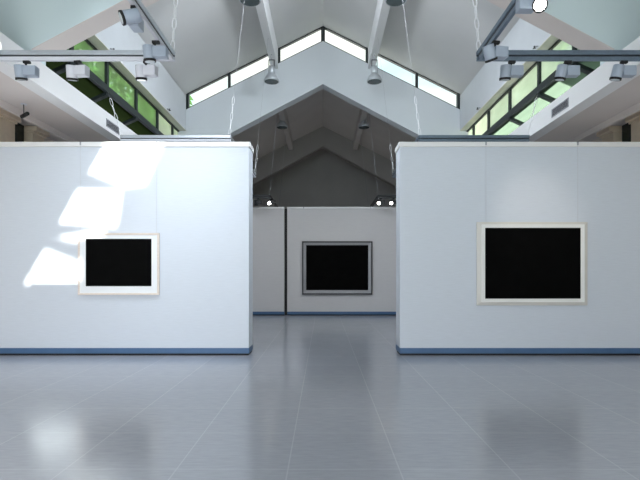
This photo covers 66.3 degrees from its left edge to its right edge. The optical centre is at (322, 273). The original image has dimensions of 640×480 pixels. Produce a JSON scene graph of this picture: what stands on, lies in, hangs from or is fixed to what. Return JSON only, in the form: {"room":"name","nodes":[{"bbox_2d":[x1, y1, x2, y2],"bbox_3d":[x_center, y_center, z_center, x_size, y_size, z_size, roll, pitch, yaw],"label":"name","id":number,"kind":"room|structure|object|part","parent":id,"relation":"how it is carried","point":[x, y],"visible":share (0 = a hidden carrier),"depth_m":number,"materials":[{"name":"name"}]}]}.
{"room":"museum","nodes":[
{"label":"museum","id":0,"kind":"room"},
{"bbox_2d":[20,118,65,141],"bbox_3d":[-6.250,-3.313,4.460,1.500,0.080,20.920,0,0,0],"label":"ceiling","id":1,"kind":"structure","parent":0,"point":[23,122],"depth_m":11.58,"materials":[{"name":"white paint"}]},
{"bbox_2d":[44,138,54,141],"bbox_3d":[-6.710,-0.910,4.460,0.180,4.715,20.920,0,0,0],"label":"wall","id":2,"kind":"structure","parent":0,"point":[45,139],"depth_m":11.80,"materials":[{"name":"grey paint"}]},
{"bbox_2d":[15,123,23,141],"bbox_3d":[-6.645,-1.361,10.535,0.110,3.815,0.530,0,0,0],"label":"window","id":3,"kind":"structure","parent":2,"relation":"in","point":[19,128],"depth_m":10.64,"materials":[{"name":"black glass"}]},
{"bbox_2d":[0,71,111,141],"bbox_3d":[-5.070,-3.143,4.460,0.740,0.380,20.920,0,0,0],"label":"ceiling","id":4,"kind":"structure","parent":0,"point":[12,92],"depth_m":8.90,"materials":[{"name":"white paint"}]},
{"bbox_2d":[20,103,29,118],"bbox_3d":[-5.136,-2.820,8.465,0.226,0.266,0.118,0,0,25],"label":"security camera","id":5,"kind":"object","parent":4,"relation":"attached to","point":[25,114],"visible":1,"depth_m":8.44,"materials":[{"name":"black metal"}]},
{"bbox_2d":[95,21,185,128],"bbox_3d":[-4.335,-4.901,11.385,0.330,1.036,7.070,0,0,0],"label":"wall","id":6,"kind":"structure","parent":0,"point":[163,87],"depth_m":12.05,"materials":[{"name":"paint"}]},
{"bbox_2d":[46,39,178,134],"bbox_3d":[-4.545,-3.913,11.385,0.390,0.900,7.070,0,0,0],"label":"window","id":7,"kind":"structure","parent":6,"relation":"in","point":[132,108],"depth_m":10.62,"materials":[{"name":"green glass"}]},
{"bbox_3d":[-4.420,-4.073,9.260,0.001,0.520,1.400,0,0,0],"label":"pane","id":8,"kind":"part","parent":7,"relation":"part of","materials":[{"name":"glass"}]},
{"bbox_3d":[-4.570,-3.606,11.385,0.340,0.155,7.070,0,0,0],"label":"sloping pane","id":9,"kind":"part","parent":7,"relation":"part of","materials":[{"name":"green glass"}]},
{"bbox_3d":[-4.420,-4.073,10.740,0.001,0.520,1.560,0,0,0],"label":"pane","id":10,"kind":"part","parent":7,"relation":"part of","materials":[{"name":"glass"}]},
{"bbox_3d":[-4.420,-4.073,12.260,0.001,0.520,1.480,0,0,0],"label":"pane","id":11,"kind":"part","parent":7,"relation":"part of","materials":[{"name":"clear glass"}]},
{"bbox_3d":[-4.420,-4.073,13.650,0.001,0.520,1.300,0,0,0],"label":"pane","id":12,"kind":"part","parent":7,"relation":"part of","materials":[{"name":"glass"}]},
{"bbox_2d":[88,35,185,130],"bbox_3d":[-4.335,-4.373,11.385,0.330,0.020,7.070,0,0,0],"label":"trim","id":13,"kind":"structure","parent":6,"relation":"attached to","point":[94,39],"depth_m":11.34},
{"bbox_2d":[108,7,267,177],"bbox_3d":[-2.765,-4.398,11.180,2.733,3.710,3.600,0,0,0],"label":"rig","id":14,"kind":"object","parent":6,"relation":"hanging from","point":[123,138],"visible":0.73,"depth_m":9.39,"materials":[{"name":"metal"}]},
{"bbox_3d":[-3.974,-3.010,9.410,0.258,0.747,0.052,0,0,0],"label":"suspension chain","id":15,"kind":"part","parent":14,"relation":"part of","materials":[{"name":"metal"}]},
{"bbox_3d":[-2.830,-2.635,9.410,2.120,0.055,0.060,0,0,0],"label":"rail","id":16,"kind":"part","parent":14,"relation":"part of","materials":[{"name":"metal"}]},
{"bbox_3d":[-1.759,-3.026,9.410,0.125,0.779,0.052,0,0,0],"label":"suspension chain","id":17,"kind":"part","parent":14,"relation":"part of","materials":[{"name":"metal"}]},
{"bbox_2d":[0,315,639,479],"bbox_3d":[0.000,1.547,10.900,14.400,0.200,34.200,0,0,0],"label":"floor","id":18,"kind":"structure","parent":0,"point":[315,397],"depth_m":5.20,"materials":[{"name":"grey tile"}]},
{"bbox_2d":[0,108,20,141],"bbox_3d":[-6.460,-0.910,9.710,0.300,4.715,1.080,0,0,0],"label":"stone pilaster","id":19,"kind":"object","parent":18,"relation":"on","point":[8,120],"visible":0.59,"depth_m":9.94,"materials":[{"name":"beige stone"}]},
{"bbox_2d":[24,126,49,141],"bbox_3d":[-6.460,-0.910,11.060,0.300,4.715,0.520,0,0,0],"label":"stone pilaster","id":20,"kind":"object","parent":18,"relation":"on","point":[31,133],"visible":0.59,"depth_m":10.83,"materials":[{"name":"beige stone"}]},
{"bbox_2d":[0,142,253,354],"bbox_3d":[-3.783,-0.448,8.930,4.975,3.790,0.500,0,0,0],"label":"wall","id":21,"kind":"structure","parent":18,"relation":"on","point":[204,304],"depth_m":8.70,"materials":[{"name":"paint"}]},
{"bbox_2d":[78,142,159,294],"bbox_3d":[-3.612,-0.984,8.672,1.433,2.709,0.054,0,0,0],"label":"framed picture","id":22,"kind":"object","parent":21,"relation":"hanging from","point":[108,263],"visible":1,"depth_m":8.65,"materials":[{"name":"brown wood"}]},
{"bbox_2d":[86,239,150,285],"bbox_3d":[-3.611,-0.203,8.656,1.160,0.837,0.002,0,0,0],"label":"print","id":23,"kind":"object","parent":22,"relation":"attached to","point":[109,262],"depth_m":8.66},
{"bbox_3d":[-3.612,-0.176,8.667,1.433,1.094,0.043,0,0,0],"label":"frame","id":24,"kind":"part","parent":22,"relation":"part of","materials":[{"name":"white wood"}]},
{"bbox_3d":[-3.783,1.363,8.930,4.947,0.097,0.476,0,0,0],"label":"skirting","id":25,"kind":"part","parent":21,"relation":"part of","materials":[{"name":"blue laminate"}]},
{"bbox_3d":[-3.783,-2.300,8.930,4.975,0.085,0.500,0,0,0],"label":"cap rail","id":26,"kind":"part","parent":21,"relation":"part of","materials":[{"name":"white paint"}]},
{"bbox_2d":[285,209,286,314],"bbox_3d":[-1.300,-0.423,17.250,0.085,3.740,0.180,0,0,0],"label":"post","id":27,"kind":"object","parent":18,"relation":"on","point":[285,209],"visible":0.86,"depth_m":17.16,"materials":[{"name":"black metal"}]},
{"bbox_2d":[253,207,395,314],"bbox_3d":[0.000,-0.448,17.250,8.040,3.790,0.340,0,0,0],"label":"wall","id":28,"kind":"structure","parent":18,"relation":"on","point":[377,225],"depth_m":17.10,"materials":[{"name":"grey paint"}]},
{"bbox_3d":[-2.678,1.363,17.250,2.655,0.097,0.316,0,0,0],"label":"skirting","id":29,"kind":"part","parent":28,"relation":"part of","materials":[{"name":"blue laminate"}]},
{"bbox_3d":[-2.685,-2.313,17.250,2.669,0.060,0.340,0,0,0],"label":"cap rail","id":30,"kind":"part","parent":28,"relation":"part of","materials":[{"name":"white paint"}]},
{"bbox_2d":[302,207,372,294],"bbox_3d":[0.494,-0.811,17.055,2.450,3.055,0.089,0,0,0],"label":"framed picture","id":31,"kind":"object","parent":28,"relation":"hanging from","point":[328,267],"visible":1,"depth_m":17.03,"materials":[{"name":"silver metal"}]},
{"bbox_2d":[306,245,367,289],"bbox_3d":[0.494,-0.223,17.050,2.157,1.559,0.040,0,0,0],"label":"print","id":32,"kind":"object","parent":31,"relation":"attached to","point":[328,267],"depth_m":17.03},
{"bbox_3d":[0.494,-0.210,17.043,2.360,1.765,0.054,0,0,0],"label":"moulding","id":33,"kind":"part","parent":31,"relation":"part of","materials":[{"name":"silver metal"}]},
{"bbox_3d":[0.494,-0.210,17.049,2.450,1.855,0.078,0,0,0],"label":"frame","id":34,"kind":"part","parent":31,"relation":"part of","materials":[{"name":"grey wood"}]},
{"bbox_3d":[1.378,1.363,17.250,5.255,0.097,0.316,0,0,0],"label":"skirting","id":35,"kind":"part","parent":28,"relation":"part of","materials":[{"name":"blue laminate"}]},
{"bbox_3d":[1.385,-2.313,17.250,5.269,0.060,0.340,0,0,0],"label":"cap rail","id":36,"kind":"part","parent":28,"relation":"part of","materials":[{"name":"white paint"}]},
{"bbox_2d":[395,142,639,354],"bbox_3d":[3.808,-0.448,8.930,4.923,3.790,0.500,0,0,0],"label":"wall","id":37,"kind":"structure","parent":18,"relation":"on","point":[443,189],"depth_m":8.70,"materials":[{"name":"paint"}]},
{"bbox_3d":[3.808,-2.300,8.930,4.923,0.085,0.500,0,0,0],"label":"cap rail","id":38,"kind":"part","parent":37,"relation":"part of","materials":[{"name":"white paint"}]},
{"bbox_3d":[3.808,1.363,8.930,4.895,0.097,0.476,0,0,0],"label":"skirting","id":39,"kind":"part","parent":37,"relation":"part of","materials":[{"name":"blue laminate"}]},
{"bbox_2d":[476,142,587,304],"bbox_3d":[3.697,-0.891,8.655,1.956,2.894,0.088,0,0,0],"label":"framed picture","id":40,"kind":"object","parent":37,"relation":"hanging from","point":[518,263],"visible":1,"depth_m":8.63,"materials":[{"name":"beige paint"}]},
{"bbox_3d":[3.697,-0.181,8.662,1.956,1.474,0.052,0,0,0],"label":"frame","id":41,"kind":"part","parent":40,"relation":"part of","materials":[{"name":"beige paint"}]},
{"bbox_2d":[485,228,580,298],"bbox_3d":[3.697,-0.198,8.652,1.700,1.264,0.036,0,0,0],"label":"print","id":42,"kind":"object","parent":40,"relation":"attached to","point":[521,263],"depth_m":8.63},
{"bbox_3d":[3.697,-0.188,8.640,1.806,1.369,0.060,0,0,0],"label":"moulding","id":43,"kind":"part","parent":40,"relation":"part of","materials":[{"name":"white wood"}]},
{"bbox_2d":[596,126,621,141],"bbox_3d":[6.460,-0.910,11.060,0.300,4.715,0.520,0,0,0],"label":"stone pilaster","id":44,"kind":"object","parent":18,"relation":"on","point":[611,133],"visible":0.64,"depth_m":10.83,"materials":[{"name":"beige stone"}]},
{"bbox_2d":[625,111,639,141],"bbox_3d":[6.460,-0.910,9.710,0.300,4.715,1.080,0,0,0],"label":"stone pilaster","id":45,"kind":"object","parent":18,"relation":"on","point":[634,119],"visible":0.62,"depth_m":10.04,"materials":[{"name":"beige stone"}]},
{"bbox_2d":[0,0,639,65],"bbox_3d":[0.000,-5.443,7.655,14.000,4.220,0.390,0,0,0],"label":"wall","id":46,"kind":"structure","parent":0,"point":[28,23],"depth_m":7.46,"materials":[{"name":"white paint"}]},
{"bbox_2d":[32,0,613,49],"bbox_3d":[0.000,-4.600,7.657,8.880,2.365,0.386,0,0,0],"label":"trim","id":47,"kind":"structure","parent":46,"relation":"attached to","point":[101,21],"depth_m":7.64,"materials":[{"name":"white paint"}]},
{"bbox_2d":[178,41,467,137],"bbox_3d":[0.000,-2.823,15.115,13.240,8.540,0.390,0,0,0],"label":"wall","id":48,"kind":"structure","parent":0,"point":[322,65],"depth_m":14.92,"materials":[{"name":"white paint"}]},
{"bbox_2d":[0,99,78,141],"bbox_3d":[-5.470,-3.086,4.460,0.060,0.495,20.920,0,0,0],"label":"trim","id":49,"kind":"structure","parent":48,"relation":"attached to","point":[4,105],"depth_m":9.30,"materials":[{"name":"white paint"}]},
{"bbox_2d":[0,32,136,141],"bbox_3d":[-4.570,-3.143,4.460,0.260,0.380,20.920,0,0,0],"label":"trim","id":50,"kind":"structure","parent":48,"relation":"attached to","point":[50,86],"depth_m":8.52,"materials":[{"name":"white paint"}]},
{"bbox_2d":[106,118,118,134],"bbox_3d":[-4.434,-3.108,10.345,0.012,0.160,0.630,0,0,0],"label":"air vent","id":51,"kind":"object","parent":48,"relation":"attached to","point":[109,124],"visible":0.91,"depth_m":10.33,"materials":[{"name":"grey metal"}]},
{"bbox_2d":[239,0,260,6],"bbox_3d":[-1.460,-5.859,9.800,0.430,0.808,0.430,0,0,0],"label":"pendant lamp","id":52,"kind":"object","parent":48,"relation":"hanging from","point":[251,3],"visible":1,"depth_m":9.85,"materials":[{"name":"grey metal"}]},
{"bbox_2d":[186,26,322,108],"bbox_3d":[-2.085,-6.285,14.985,4.170,2.576,0.130,0,0,0],"label":"window","id":53,"kind":"structure","parent":48,"relation":"in","point":[320,28],"depth_m":14.93,"materials":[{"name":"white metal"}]},
{"bbox_2d":[256,0,277,68],"bbox_3d":[-1.470,-6.583,11.385,0.200,0.680,7.070,0,0,0],"label":"trim","id":54,"kind":"structure","parent":48,"relation":"attached to","point":[263,9],"depth_m":12.79,"materials":[{"name":"white paint"}]},
{"bbox_2d":[253,118,285,206],"bbox_3d":[-2.710,-4.113,18.250,2.390,3.140,3.560,0,0,0],"label":"rig","id":55,"kind":"object","parent":48,"relation":"hanging from","point":[269,195],"visible":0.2,"depth_m":16.50,"materials":[{"name":"black metal"}]},
{"bbox_2d":[254,198,261,204],"bbox_3d":[-2.187,-2.424,16.506,0.267,0.239,0.176,0,0,0],"label":"track spotlight","id":56,"kind":"object","parent":55,"relation":"hanging from","point":[256,202],"visible":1,"depth_m":16.45,"materials":[{"name":"black metal"}]},
{"bbox_3d":[-2.830,-2.635,16.500,2.120,0.055,0.060,0,0,0],"label":"rail","id":57,"kind":"part","parent":55,"relation":"part of","materials":[{"name":"black metal"}]},
{"bbox_2d":[267,198,275,204],"bbox_3d":[-1.734,-2.428,16.489,0.267,0.230,0.207,0,0,0],"label":"track spotlight","id":58,"kind":"object","parent":55,"relation":"hanging from","point":[271,201],"visible":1,"depth_m":16.45,"materials":[{"name":"black metal"}]},
{"bbox_2d":[264,54,278,84],"bbox_3d":[-1.460,-5.849,13.900,0.430,0.808,0.430,0,0,0],"label":"pendant lamp","id":59,"kind":"object","parent":48,"relation":"hanging from","point":[271,78],"visible":1,"depth_m":13.81,"materials":[{"name":"grey metal"}]},
{"bbox_2d":[265,79,277,84],"bbox_3d":[-1.460,-5.455,13.900,0.390,0.020,0.390,0,0,0],"label":"diffuser","id":60,"kind":"object","parent":59,"relation":"attached to","point":[268,81],"depth_m":13.86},
{"bbox_3d":[-1.460,-5.568,13.900,0.430,0.230,0.430,0,0,0],"label":"lamp shade","id":61,"kind":"part","parent":59,"relation":"part of","materials":[{"name":"grey metal"}]},
{"bbox_2d":[276,117,287,128],"bbox_3d":[-1.520,-5.834,18.200,0.430,0.808,0.430,0,0,0],"label":"pendant lamp","id":62,"kind":"object","parent":48,"relation":"hanging from","point":[281,125],"visible":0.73,"depth_m":18.08,"materials":[{"name":"grey metal"}]},
{"bbox_3d":[-1.520,-5.553,18.200,0.430,0.230,0.430,0,0,0],"label":"lamp shade","id":63,"kind":"part","parent":62,"relation":"part of","materials":[{"name":"grey metal"}]},
{"bbox_2d":[278,109,292,149],"bbox_3d":[-1.470,-5.896,18.855,0.200,0.445,7.090,0,0,0],"label":"trim","id":64,"kind":"structure","parent":48,"relation":"attached to","point":[282,114],"depth_m":19.50,"materials":[{"name":"grey paint"}]},
{"bbox_2d":[353,109,367,149],"bbox_3d":[1.470,-5.896,18.855,0.200,0.445,7.090,0,0,0],"label":"trim","id":65,"kind":"structure","parent":48,"relation":"attached to","point":[362,114],"depth_m":19.50,"materials":[{"name":"grey paint"}]},
{"bbox_2d":[358,117,369,128],"bbox_3d":[1.520,-5.834,18.200,0.430,0.808,0.430,0,0,0],"label":"pendant lamp","id":66,"kind":"object","parent":48,"relation":"hanging from","point":[363,125],"visible":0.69,"depth_m":18.08,"materials":[{"name":"grey metal"}]},
{"bbox_3d":[1.520,-5.553,18.200,0.430,0.230,0.430,0,0,0],"label":"lamp shade","id":67,"kind":"part","parent":66,"relation":"part of","materials":[{"name":"grey metal"}]},
{"bbox_2d":[367,54,381,84],"bbox_3d":[1.460,-5.849,13.900,0.430,0.808,0.430,0,0,0],"label":"pendant lamp","id":68,"kind":"object","parent":48,"relation":"hanging from","point":[374,78],"visible":1,"depth_m":13.81,"materials":[{"name":"grey metal"}]},
{"bbox_2d":[368,79,380,84],"bbox_3d":[1.460,-5.455,13.900,0.390,0.020,0.390,0,0,0],"label":"diffuser","id":69,"kind":"object","parent":68,"relation":"attached to","point":[370,81],"depth_m":13.86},
{"bbox_3d":[1.460,-5.568,13.900,0.430,0.230,0.430,0,0,0],"label":"lamp shade","id":70,"kind":"part","parent":68,"relation":"part of","materials":[{"name":"grey metal"}]},
{"bbox_2d":[360,116,395,206],"bbox_3d":[2.737,-4.113,18.250,2.445,3.141,3.560,0,0,0],"label":"rig","id":71,"kind":"object","parent":48,"relation":"hanging from","point":[378,196],"visible":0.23,"depth_m":16.50,"materials":[{"name":"black metal"}]},
{"bbox_2d":[376,198,384,204],"bbox_3d":[1.936,-2.428,16.489,0.267,0.230,0.207,0,0,0],"label":"track spotlight","id":72,"kind":"object","parent":71,"relation":"hanging from","point":[380,201],"visible":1,"depth_m":16.45,"materials":[{"name":"black metal"}]},
{"bbox_3d":[2.897,-2.635,16.500,2.125,0.055,0.060,0,0,0],"label":"rail","id":73,"kind":"part","parent":71,"relation":"part of","materials":[{"name":"black metal"}]},
{"bbox_2d":[389,198,395,204],"bbox_3d":[2.357,-2.428,16.489,0.267,0.230,0.207,0,0,0],"label":"track spotlight","id":74,"kind":"object","parent":71,"relation":"hanging from","point":[391,202],"visible":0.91,"depth_m":16.45,"materials":[{"name":"black metal"}]},
{"bbox_2d":[368,0,389,68],"bbox_3d":[1.470,-6.583,11.385,0.200,0.680,7.070,0,0,0],"label":"trim","id":75,"kind":"structure","parent":48,"relation":"attached to","point":[382,9],"depth_m":12.79,"materials":[{"name":"white paint"}]},
{"bbox_2d":[323,26,459,108],"bbox_3d":[2.085,-6.285,14.985,4.170,2.576,0.130,0,0,0],"label":"window","id":76,"kind":"structure","parent":48,"relation":"in","point":[324,28],"depth_m":14.93,"materials":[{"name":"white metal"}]},
{"bbox_2d":[385,0,406,6],"bbox_3d":[1.460,-5.859,9.800,0.430,0.808,0.430,0,0,0],"label":"pendant lamp","id":77,"kind":"object","parent":48,"relation":"hanging from","point":[394,3],"visible":1,"depth_m":9.85,"materials":[{"name":"grey metal"}]},
{"bbox_2d":[551,97,568,117],"bbox_3d":[4.434,-3.108,9.175,0.012,0.160,0.650,0,0,0],"label":"air vent","id":78,"kind":"object","parent":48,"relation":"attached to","point":[563,105],"visible":1,"depth_m":9.15,"materials":[{"name":"grey metal"}]},
{"bbox_2d":[509,36,639,141],"bbox_3d":[4.570,-3.143,4.460,0.260,0.380,20.920,0,0,0],"label":"trim","id":79,"kind":"structure","parent":48,"relation":"attached to","point":[595,86],"depth_m":8.55,"materials":[{"name":"white paint"}]},
{"bbox_2d":[567,102,639,141],"bbox_3d":[5.470,-3.086,4.460,0.060,0.495,20.920,0,0,0],"label":"trim","id":80,"kind":"structure","parent":48,"relation":"attached to","point":[635,108],"depth_m":9.37,"materials":[{"name":"white paint"}]},
{"bbox_2d":[253,149,395,208],"bbox_3d":[0.000,-2.853,26.100,10.000,8.600,0.200,0,0,0],"label":"wall","id":81,"kind":"structure","parent":0,"point":[321,179],"depth_m":26.00,"materials":[{"name":"grey paint"}]},
{"bbox_2d":[253,127,395,187],"bbox_3d":[0.000,-2.678,22.595,8.340,8.250,0.390,0,0,0],"label":"wall","id":82,"kind":"structure","parent":0,"point":[311,143],"depth_m":22.40,"materials":[{"name":"grey paint"}]},
{"bbox_2d":[232,89,416,162],"bbox_3d":[0.000,-5.705,20.755,8.740,2.275,10.890,0,0,0],"label":"ceiling","id":83,"kind":"structure","parent":0,"point":[340,116],"depth_m":19.85,"materials":[{"name":"grey paint"}]},
{"bbox_2d":[138,0,519,94],"bbox_3d":[0.000,-6.382,11.447,10.040,2.642,7.195,0,0,0],"label":"ceiling","id":84,"kind":"structure","parent":0,"point":[441,34],"depth_m":13.04,"materials":[{"name":"grey paint"}]},
{"bbox_2d":[460,18,550,128],"bbox_3d":[4.335,-4.901,11.385,0.330,1.036,7.070,0,0,0],"label":"wall","id":85,"kind":"structure","parent":0,"point":[523,35],"depth_m":11.98,"materials":[{"name":"paint"}]},
{"bbox_2d":[378,7,536,177],"bbox_3d":[2.765,-4.398,11.180,2.733,3.710,3.600,0,0,0],"label":"rig","id":86,"kind":"object","parent":85,"relation":"hanging from","point":[421,138],"visible":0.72,"depth_m":9.39,"materials":[{"name":"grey metal"}]},
{"bbox_3d":[1.817,-3.025,9.410,0.136,0.778,0.052,0,0,0],"label":"suspension chain","id":87,"kind":"part","parent":86,"relation":"part of","materials":[{"name":"metal"}]},
{"bbox_3d":[2.897,-2.635,9.410,2.125,0.055,0.060,0,0,0],"label":"rail","id":88,"kind":"part","parent":86,"relation":"part of","materials":[{"name":"grey metal"}]},
{"bbox_3d":[4.016,-3.018,9.410,0.203,0.763,0.052,0,0,0],"label":"suspension chain","id":89,"kind":"part","parent":86,"relation":"part of","materials":[{"name":"metal"}]},
{"bbox_2d":[460,35,557,130],"bbox_3d":[4.335,-4.373,11.385,0.330,0.020,7.070,0,0,0],"label":"trim","id":90,"kind":"structure","parent":85,"relation":"attached to","point":[551,39],"depth_m":11.65,"materials":[{"name":"white paint"}]},
{"bbox_2d":[467,39,599,134],"bbox_3d":[4.545,-3.913,11.385,0.390,0.900,7.070,0,0,0],"label":"window","id":91,"kind":"structure","parent":85,"relation":"in","point":[515,106],"depth_m":10.63,"materials":[{"name":"green glass"}]},
{"bbox_3d":[4.420,-4.073,13.650,0.001,0.520,1.300,0,0,0],"label":"pane","id":92,"kind":"part","parent":91,"relation":"part of","materials":[{"name":"glass"}]},
{"bbox_3d":[4.420,-4.073,12.260,0.001,0.520,1.480,0,0,0],"label":"pane","id":93,"kind":"part","parent":91,"relation":"part of","materials":[{"name":"glass"}]},
{"bbox_3d":[4.420,-4.073,10.740,0.001,0.520,1.560,0,0,0],"label":"pane","id":94,"kind":"part","parent":91,"relation":"part of","materials":[{"name":"glass"}]},
{"bbox_3d":[4.570,-3.606,11.385,0.340,0.155,7.070,0,0,0],"label":"sloping pane","id":95,"kind":"part","parent":91,"relation":"part of","materials":[{"name":"green glass"}]},
{"bbox_3d":[4.420,-4.073,9.260,0.001,0.520,1.400,0,0,0],"label":"pane","id":96,"kind":"part","parent":91,"relation":"part of","materials":[{"name":"clear glass"}]},
{"bbox_2d":[534,75,639,141],"bbox_3d":[5.070,-3.143,4.460,0.740,0.380,20.920,0,0,0],"label":"ceiling","id":97,"kind":"structure","parent":0,"point":[627,95],"depth_m":9.02,"materials":[{"name":"white paint"}]},
{"bbox_2d":[591,138,601,141],"bbox_3d":[6.710,-0.910,4.460,0.180,4.715,20.920,0,0,0],"label":"wall","id":98,"kind":"structure","parent":0,"point":[597,139],"depth_m":11.80,"materials":[{"name":"grey paint"}]},
{"bbox_2d":[622,123,630,141],"bbox_3d":[6.645,-1.361,10.535,0.110,3.815,0.530,0,0,0],"label":"window","id":99,"kind":"structure","parent":98,"relation":"in","point":[626,128],"depth_m":10.64,"materials":[{"name":"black glass"}]},
{"bbox_2d":[580,118,625,141],"bbox_3d":[6.250,-3.313,4.460,1.500,0.080,20.920,0,0,0],"label":"ceiling","id":100,"kind":"structure","parent":0,"point":[621,122],"depth_m":11.58,"materials":[{"name":"white paint"}]},
{"bbox_3d":[3.575,-5.818,0.825,7.150,3.630,14.050,0,0,0],"label":"ceiling","id":101,"kind":"structure","parent":0,"visible":0},
{"bbox_2d":[472,0,639,61],"bbox_3d":[2.923,-4.685,4.075,2.898,4.283,3.610,0,0,0],"label":"rig","id":102,"kind":"object","parent":101,"relation":"hanging from","point":[518,55],"visible":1,"depth_m":5.82,"materials":[{"name":"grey metal"}]},
{"bbox_3d":[1.683,-4.731,5.850,0.416,4.192,0.059,0,0,0],"label":"suspension chain","id":103,"kind":"part","parent":102,"relation":"part of","materials":[{"name":"metal"}]},
{"bbox_2d":[482,40,508,62],"bbox_3d":[1.870,-2.422,5.354,0.285,0.242,0.164,0,0,-10],"label":"track spotlight","id":104,"kind":"object","parent":102,"relation":"hanging from","point":[491,52],"visible":1,"depth_m":5.31,"materials":[{"name":"white metal"}]},
{"bbox_3d":[1.865,-2.635,4.075,0.060,0.055,3.490,0,0,0],"label":"rail","id":105,"kind":"part","parent":102,"relation":"part of","materials":[{"name":"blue metal"}]},
{"bbox_2d":[499,60,523,80],"bbox_3d":[2.246,-2.426,5.855,0.267,0.234,0.159,0,0,0],"label":"track spotlight","id":106,"kind":"object","parent":102,"relation":"hanging from","point":[508,71],"visible":1,"depth_m":5.80,"materials":[{"name":"white metal"}]},
{"bbox_2d":[515,0,547,13],"bbox_3d":[1.886,-2.429,4.390,0.283,0.229,0.209,0,0,0],"label":"track spotlight","id":107,"kind":"object","parent":102,"relation":"hanging from","point":[521,6],"visible":1,"depth_m":4.35,"materials":[{"name":"white metal"}]},
{"bbox_3d":[2.897,-2.635,5.850,2.125,0.055,0.060,0,0,0],"label":"rail","id":108,"kind":"part","parent":102,"relation":"part of","materials":[{"name":"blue metal"}]},
{"bbox_2d":[554,60,579,80],"bbox_3d":[2.909,-2.425,5.855,0.279,0.235,0.159,0,0,0],"label":"track spotlight","id":109,"kind":"object","parent":102,"relation":"hanging from","point":[563,71],"visible":1,"depth_m":5.80,"materials":[{"name":"white metal"}]},
{"bbox_2d":[609,60,636,80],"bbox_3d":[3.576,-2.425,5.855,0.282,0.236,0.159,0,0,0],"label":"track spotlight","id":110,"kind":"object","parent":102,"relation":"hanging from","point":[619,71],"visible":1,"depth_m":5.80,"materials":[{"name":"white metal"}]},
{"bbox_3d":[-3.575,-5.778,0.825,7.150,3.550,14.050,0,0,0],"label":"ceiling","id":111,"kind":"structure","parent":0,"visible":0},
{"bbox_2d":[0,0,177,61],"bbox_3d":[-2.923,-4.685,4.075,2.898,4.283,3.610,0,0,0],"label":"rig","id":112,"kind":"object","parent":111,"relation":"hanging from","point":[5,55],"visible":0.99,"depth_m":5.82,"materials":[{"name":"metal"}]},
{"bbox_2d":[14,60,38,80],"bbox_3d":[-3.544,-2.425,5.855,0.267,0.235,0.164,0,0,0],"label":"track spotlight","id":113,"kind":"object","parent":112,"relation":"hanging from","point":[22,72],"visible":1,"depth_m":5.80,"materials":[{"name":"white metal"}]},
{"bbox_2d":[66,60,89,80],"bbox_3d":[-2.939,-2.425,5.855,0.276,0.236,0.164,0,0,8],"label":"track spotlight","id":114,"kind":"object","parent":112,"relation":"hanging from","point":[73,72],"visible":1,"depth_m":5.81,"materials":[{"name":"white metal"}]},
{"bbox_3d":[-2.830,-2.635,5.850,2.120,0.055,0.060,0,0,0],"label":"rail","id":115,"kind":"part","parent":112,"relation":"part of","materials":[{"name":"metal"}]},
{"bbox_2d":[118,5,143,32],"bbox_3d":[-1.810,-2.431,4.646,0.209,0.224,0.298,0,0,0],"label":"track spotlight","id":116,"kind":"object","parent":112,"relation":"hanging from","point":[131,17],"visible":1,"depth_m":4.57,"materials":[{"name":"white metal"}]},
{"bbox_2d":[135,61,157,80],"bbox_3d":[-2.111,-2.427,5.854,0.267,0.232,0.154,0,0,8],"label":"track spotlight","id":117,"kind":"object","parent":112,"relation":"hanging from","point":[142,72],"visible":0.82,"depth_m":5.80,"materials":[{"name":"white metal"}]},
{"bbox_3d":[-1.800,-2.635,4.075,0.060,0.055,3.490,0,0,0],"label":"rail","id":118,"kind":"part","parent":112,"relation":"part of","materials":[{"name":"metal"}]},
{"bbox_2d":[142,40,168,63],"bbox_3d":[-1.833,-2.427,5.354,0.268,0.232,0.149,0,0,0],"label":"track spotlight","id":119,"kind":"object","parent":112,"relation":"hanging from","point":[151,53],"visible":1,"depth_m":5.30,"materials":[{"name":"white metal"}]},
{"bbox_3d":[-1.650,-4.731,5.850,0.353,4.192,0.059,0,0,0],"label":"suspension chain","id":120,"kind":"part","parent":112,"relation":"part of","materials":[{"name":"metal"}]}
]}

